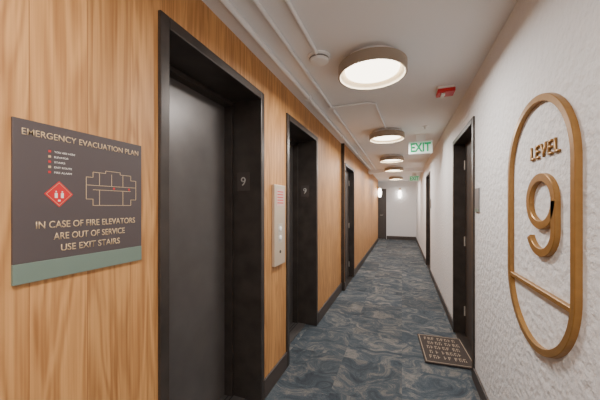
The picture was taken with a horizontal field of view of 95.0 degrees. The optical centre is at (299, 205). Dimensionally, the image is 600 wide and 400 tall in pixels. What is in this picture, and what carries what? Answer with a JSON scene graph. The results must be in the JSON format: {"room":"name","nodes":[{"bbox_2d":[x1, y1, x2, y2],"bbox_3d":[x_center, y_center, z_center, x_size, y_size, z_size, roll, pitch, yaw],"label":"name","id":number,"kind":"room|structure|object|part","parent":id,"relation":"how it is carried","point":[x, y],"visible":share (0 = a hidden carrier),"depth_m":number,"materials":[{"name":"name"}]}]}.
{"room":"apartment building corridor","nodes":[
{"label":"apartment building corridor","id":0,"kind":"room"},
{"bbox_2d":[0,0,377,399],"bbox_3d":[0.489,0.180,4.405,0.376,2.400,13.800,0,0,20],"label":"wall","id":1,"kind":"structure","parent":0,"point":[85,66],"depth_m":0.94,"materials":[{"name":"brown wood"}]},
{"bbox_2d":[11,116,141,285],"bbox_3d":[-0.666,-0.012,0.868,0.010,0.430,0.367,0,0,20],"label":"sign","id":2,"kind":"object","parent":1,"relation":"attached to","point":[76,196],"visible":1,"depth_m":0.81,"materials":[{"name":"grey"}]},
{"bbox_2d":[158,10,263,399],"bbox_3d":[-0.565,0.291,1.594,0.334,2.178,0.901,0,0,20],"label":"elevator","id":3,"kind":"object","parent":1,"relation":"attached to","point":[211,117],"visible":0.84,"depth_m":1.78,"materials":[{"name":"brown metal"}]},
{"bbox_3d":[-0.696,0.325,1.643,0.030,2.086,0.769,0,0,20],"label":"door panel","id":4,"kind":"part","parent":3,"relation":"part of","materials":[{"name":"metal"}]},
{"bbox_3d":[-0.628,1.376,1.618,0.200,0.008,0.805,0,0,20],"label":"sill","id":5,"kind":"part","parent":3,"relation":"part of","materials":[{"name":"metal"}]},
{"bbox_3d":[-0.404,-0.175,1.962,0.100,0.130,0.003,0,0,20],"label":"number plate","id":6,"kind":"part","parent":3,"relation":"part of","materials":[{"name":"grey plastic"}]},
{"bbox_2d":[272,184,284,266],"bbox_3d":[-0.166,0.150,2.179,0.036,0.630,0.200,0,0,20],"label":"panel","id":7,"kind":"object","parent":1,"relation":"attached to","point":[278,191],"visible":1,"depth_m":2.14,"materials":[{"name":"silver"}]},
{"bbox_2d":[286,113,317,366],"bbox_3d":[-0.105,0.291,2.833,0.334,2.178,0.911,0,0,20],"label":"entrance","id":8,"kind":"object","parent":1,"relation":"attached to","point":[301,144],"visible":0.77,"depth_m":3.18,"materials":[{"name":"brown metal"}]},
{"bbox_3d":[-0.237,0.325,2.882,0.030,2.086,0.779,0,0,20],"label":"door panel","id":9,"kind":"part","parent":8,"relation":"part of","materials":[{"name":"metal"}]},
{"bbox_3d":[-0.168,1.376,2.856,0.200,0.008,0.815,0,0,20],"label":"sill","id":10,"kind":"part","parent":8,"relation":"part of","materials":[{"name":"metal"}]},
{"bbox_3d":[0.057,-0.175,3.206,0.100,0.130,0.003,0,0,20],"label":"number plate","id":11,"kind":"part","parent":8,"relation":"part of","materials":[{"name":"grey plastic"}]},
{"bbox_2d":[264,238,377,398],"bbox_3d":[0.651,1.312,4.345,0.061,0.135,13.800,0,0,20],"label":"baseboard","id":12,"kind":"structure","parent":1,"relation":"attached to","point":[274,375],"depth_m":2.33,"materials":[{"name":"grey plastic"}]},
{"bbox_2d":[341,143,343,290],"bbox_3d":[0.697,0.180,4.481,0.052,2.400,0.012,0,0,20],"label":"trim","id":13,"kind":"structure","parent":1,"relation":"attached to","point":[342,144],"depth_m":4.48,"materials":[{"name":"brown metal"}]},
{"bbox_2d":[346,171,348,278],"bbox_3d":[0.788,0.352,4.993,0.045,2.031,0.816,0,0,20],"label":"slab","id":14,"kind":"object","parent":1,"relation":"attached to","point":[347,172],"visible":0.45,"depth_m":5.25,"materials":[{"name":"paint"}]},
{"bbox_2d":[345,163,353,281],"bbox_3d":[0.825,0.335,4.979,0.174,2.090,0.910,0,0,20],"label":"frame","id":15,"kind":"object","parent":1,"relation":"attached to","point":[348,168],"visible":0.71,"depth_m":5.34,"materials":[{"name":"black wood"}]},
{"bbox_2d":[377,186,381,196],"bbox_3d":[2.988,-0.540,10.357,0.170,0.420,0.140,0,0,20],"label":"wall sconce","id":16,"kind":"object","parent":1,"relation":"attached to","point":[379,189],"visible":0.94,"depth_m":10.31,"materials":[{"name":"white glass"}]},
{"bbox_3d":[3.002,-0.500,10.352,0.140,0.340,0.140,0,0,20],"label":"glass globe","id":17,"kind":"part","parent":16,"relation":"part of","materials":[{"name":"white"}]},
{"bbox_2d":[202,0,517,181],"bbox_3d":[0.944,-1.070,4.716,3.289,0.100,14.700,0,0,20],"label":"ceiling","id":18,"kind":"structure","parent":0,"point":[443,42],"depth_m":1.78,"materials":[{"name":"white paint"}]},
{"bbox_2d":[219,0,385,170],"bbox_3d":[0.439,-0.999,2.664,0.650,0.042,10.500,0,0,20],"label":"conduit","id":19,"kind":"object","parent":18,"relation":"attached to","point":[231,9],"depth_m":1.80,"materials":[{"name":"white metal"}]},
{"bbox_2d":[308,50,329,66],"bbox_3d":[0.130,-0.995,1.872,0.154,0.050,0.154,0,0,20],"label":"smoke detector","id":20,"kind":"object","parent":18,"relation":"attached to","point":[322,58],"visible":0.99,"depth_m":1.83,"materials":[{"name":"white plastic"}]},
{"bbox_2d":[338,45,407,89],"bbox_3d":[0.505,-0.965,1.930,0.466,0.110,0.466,0,0,20],"label":"ceiling light","id":21,"kind":"object","parent":18,"relation":"attached to","point":[372,67],"depth_m":1.87,"materials":[{"name":"white plastic"}]},
{"bbox_2d":[369,128,404,143],"bbox_3d":[1.191,-0.965,3.782,0.466,0.110,0.466,0,0,20],"label":"ceiling light","id":22,"kind":"object","parent":18,"relation":"attached to","point":[388,135],"depth_m":3.68,"materials":[{"name":"white plastic"}]},
{"bbox_2d":[380,154,403,162],"bbox_3d":[1.866,-0.965,5.601,0.466,0.110,0.466,0,0,20],"label":"ceiling light","id":23,"kind":"object","parent":18,"relation":"attached to","point":[391,158],"depth_m":5.46,"materials":[{"name":"white plastic"}]},
{"bbox_2d":[384,166,402,171],"bbox_3d":[2.440,-0.965,7.148,0.466,0.110,0.466,0,0,20],"label":"ceiling light","id":24,"kind":"object","parent":18,"relation":"attached to","point":[389,168],"depth_m":7.00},
{"bbox_2d":[389,176,402,179],"bbox_3d":[3.292,-0.965,9.445,0.466,0.110,0.466,0,0,20],"label":"ceiling light","id":25,"kind":"object","parent":18,"relation":"attached to","point":[391,177],"depth_m":9.28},
{"bbox_2d":[409,173,419,180],"bbox_3d":[3.571,-0.896,8.592,0.300,0.247,0.044,0,0,20],"label":"exit sign","id":26,"kind":"object","parent":18,"relation":"hanging from","point":[413,177],"visible":1,"depth_m":8.57,"materials":[{"name":"white plastic"}]},
{"bbox_2d":[409,134,432,154],"bbox_3d":[1.720,-0.882,3.925,0.315,0.276,0.044,0,0,20],"label":"exit sign","id":27,"kind":"object","parent":18,"relation":"hanging from","point":[420,146],"visible":1,"depth_m":3.90,"materials":[{"name":"white plastic"}]},
{"bbox_2d":[436,84,455,97],"bbox_3d":[1.261,-0.986,2.385,0.135,0.068,0.150,0,0,20],"label":"fire alarm strobe","id":28,"kind":"object","parent":18,"relation":"attached to","point":[442,91],"visible":1,"depth_m":2.34,"materials":[{"name":"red plastic"}]},
{"bbox_2d":[264,239,480,399],"bbox_3d":[0.944,1.430,4.716,3.289,0.100,14.700,0,0,20],"label":"floor","id":29,"kind":"structure","parent":0,"point":[366,346],"depth_m":2.74,"materials":[{"name":"carpet"}]},
{"bbox_2d":[346,276,352,286],"bbox_3d":[0.818,1.376,4.981,0.160,0.008,0.820,0,0,20],"label":"threshold","id":30,"kind":"object","parent":29,"relation":"on","point":[349,278],"visible":0.29,"depth_m":5.07,"materials":[{"name":"brown metal"}]},
{"bbox_2d":[417,334,471,368],"bbox_3d":[1.371,1.366,2.617,0.410,0.010,0.550,0,0,16],"label":"door mat","id":31,"kind":"object","parent":29,"relation":"on","point":[440,350],"visible":0.99,"depth_m":2.57,"materials":[{"name":"beige fabric"}]},
{"bbox_2d":[455,332,471,372],"bbox_3d":[1.615,1.376,2.575,0.160,0.008,0.843,0,0,20],"label":"threshold","id":32,"kind":"object","parent":29,"relation":"on","point":[462,336],"visible":0.21,"depth_m":2.79,"materials":[{"name":"brown metal"}]},
{"bbox_2d":[368,167,423,173],"bbox_3d":[2.637,-0.970,7.608,1.424,0.100,0.300,0,0,20],"label":"ceiling beam","id":33,"kind":"structure","parent":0,"point":[418,169],"depth_m":7.55,"materials":[{"name":"white paint"}]},
{"bbox_2d":[378,181,415,238],"bbox_3d":[3.459,0.180,11.569,3.239,2.400,0.100,0,0,20],"label":"wall","id":34,"kind":"structure","parent":0,"point":[400,212],"depth_m":11.27,"materials":[{"name":"white paint"}]},
{"bbox_2d":[378,190,384,238],"bbox_3d":[3.123,0.355,11.632,0.905,2.030,0.016,0,0,20],"label":"slab","id":35,"kind":"object","parent":34,"relation":"attached to","point":[381,200],"visible":0.36,"depth_m":11.52,"materials":[{"name":"paint"}]},
{"bbox_2d":[381,189,385,238],"bbox_3d":[3.120,0.335,11.626,1.005,2.090,0.030,0,0,20],"label":"frame","id":36,"kind":"object","parent":34,"relation":"attached to","point":[381,189],"visible":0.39,"depth_m":11.45,"materials":[{"name":"black wood"}]},
{"bbox_2d":[398,188,401,197],"bbox_3d":[4.064,-0.520,11.201,0.140,0.420,0.170,0,0,20],"label":"wall sconce","id":37,"kind":"object","parent":34,"relation":"attached to","point":[399,191],"visible":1,"depth_m":11.15,"materials":[{"name":"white glass"}]},
{"bbox_2d":[387,236,415,239],"bbox_3d":[4.136,1.310,11.258,1.125,0.140,0.014,0,0,20],"label":"baseboard","id":38,"kind":"structure","parent":34,"relation":"attached to","point":[388,237],"depth_m":11.24,"materials":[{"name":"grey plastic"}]},
{"bbox_2d":[416,0,599,399],"bbox_3d":[2.280,0.180,4.167,0.300,2.400,14.600,0,0,20],"label":"wall","id":39,"kind":"structure","parent":0,"point":[543,46],"depth_m":1.29,"materials":[{"name":"white paint"}]},
{"bbox_2d":[426,171,429,273],"bbox_3d":[2.874,0.335,5.989,0.174,2.090,0.930,0,0,20],"label":"frame","id":40,"kind":"object","parent":39,"relation":"attached to","point":[428,174],"visible":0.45,"depth_m":6.39,"materials":[{"name":"black wood"}]},
{"bbox_2d":[416,238,488,399],"bbox_3d":[2.133,1.327,4.222,0.014,0.105,14.600,0,0,20],"label":"baseboard","id":41,"kind":"structure","parent":39,"relation":"attached to","point":[480,389],"depth_m":3.16,"materials":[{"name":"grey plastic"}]},
{"bbox_2d":[453,116,474,378],"bbox_3d":[1.609,0.335,2.578,0.174,2.090,0.933,0,0,20],"label":"frame","id":42,"kind":"object","parent":39,"relation":"attached to","point":[468,132],"visible":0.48,"depth_m":2.98,"materials":[{"name":"brown metal"}]},
{"bbox_2d":[465,139,471,344],"bbox_3d":[1.655,0.352,2.561,0.045,2.031,0.839,0,0,20],"label":"slab","id":43,"kind":"object","parent":39,"relation":"attached to","point":[468,146],"visible":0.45,"depth_m":2.82,"materials":[{"name":"paint"}]},
{"bbox_2d":[475,188,479,211],"bbox_3d":[1.342,-0.045,2.083,0.009,0.180,0.110,0,0,20],"label":"number plaque","id":44,"kind":"object","parent":39,"relation":"attached to","point":[477,190],"visible":1,"depth_m":2.06,"materials":[{"name":"grey metal"}]},
{"bbox_2d":[508,92,582,358],"bbox_3d":[0.994,0.074,1.159,0.020,1.060,0.600,0,0,20],"label":"number sign","id":45,"kind":"object","parent":39,"relation":"attached to","point":[552,221],"visible":1,"depth_m":1.00,"materials":[{"name":"gold metal"}]},
{"bbox_2d":[526,173,560,228],"bbox_3d":[0.979,-0.019,1.115,0.018,0.227,0.249,0,0,20],"label":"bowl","id":46,"kind":"object","parent":45,"relation":"on","point":[553,219],"depth_m":1.06,"materials":[{"name":"wood"}]}
]}

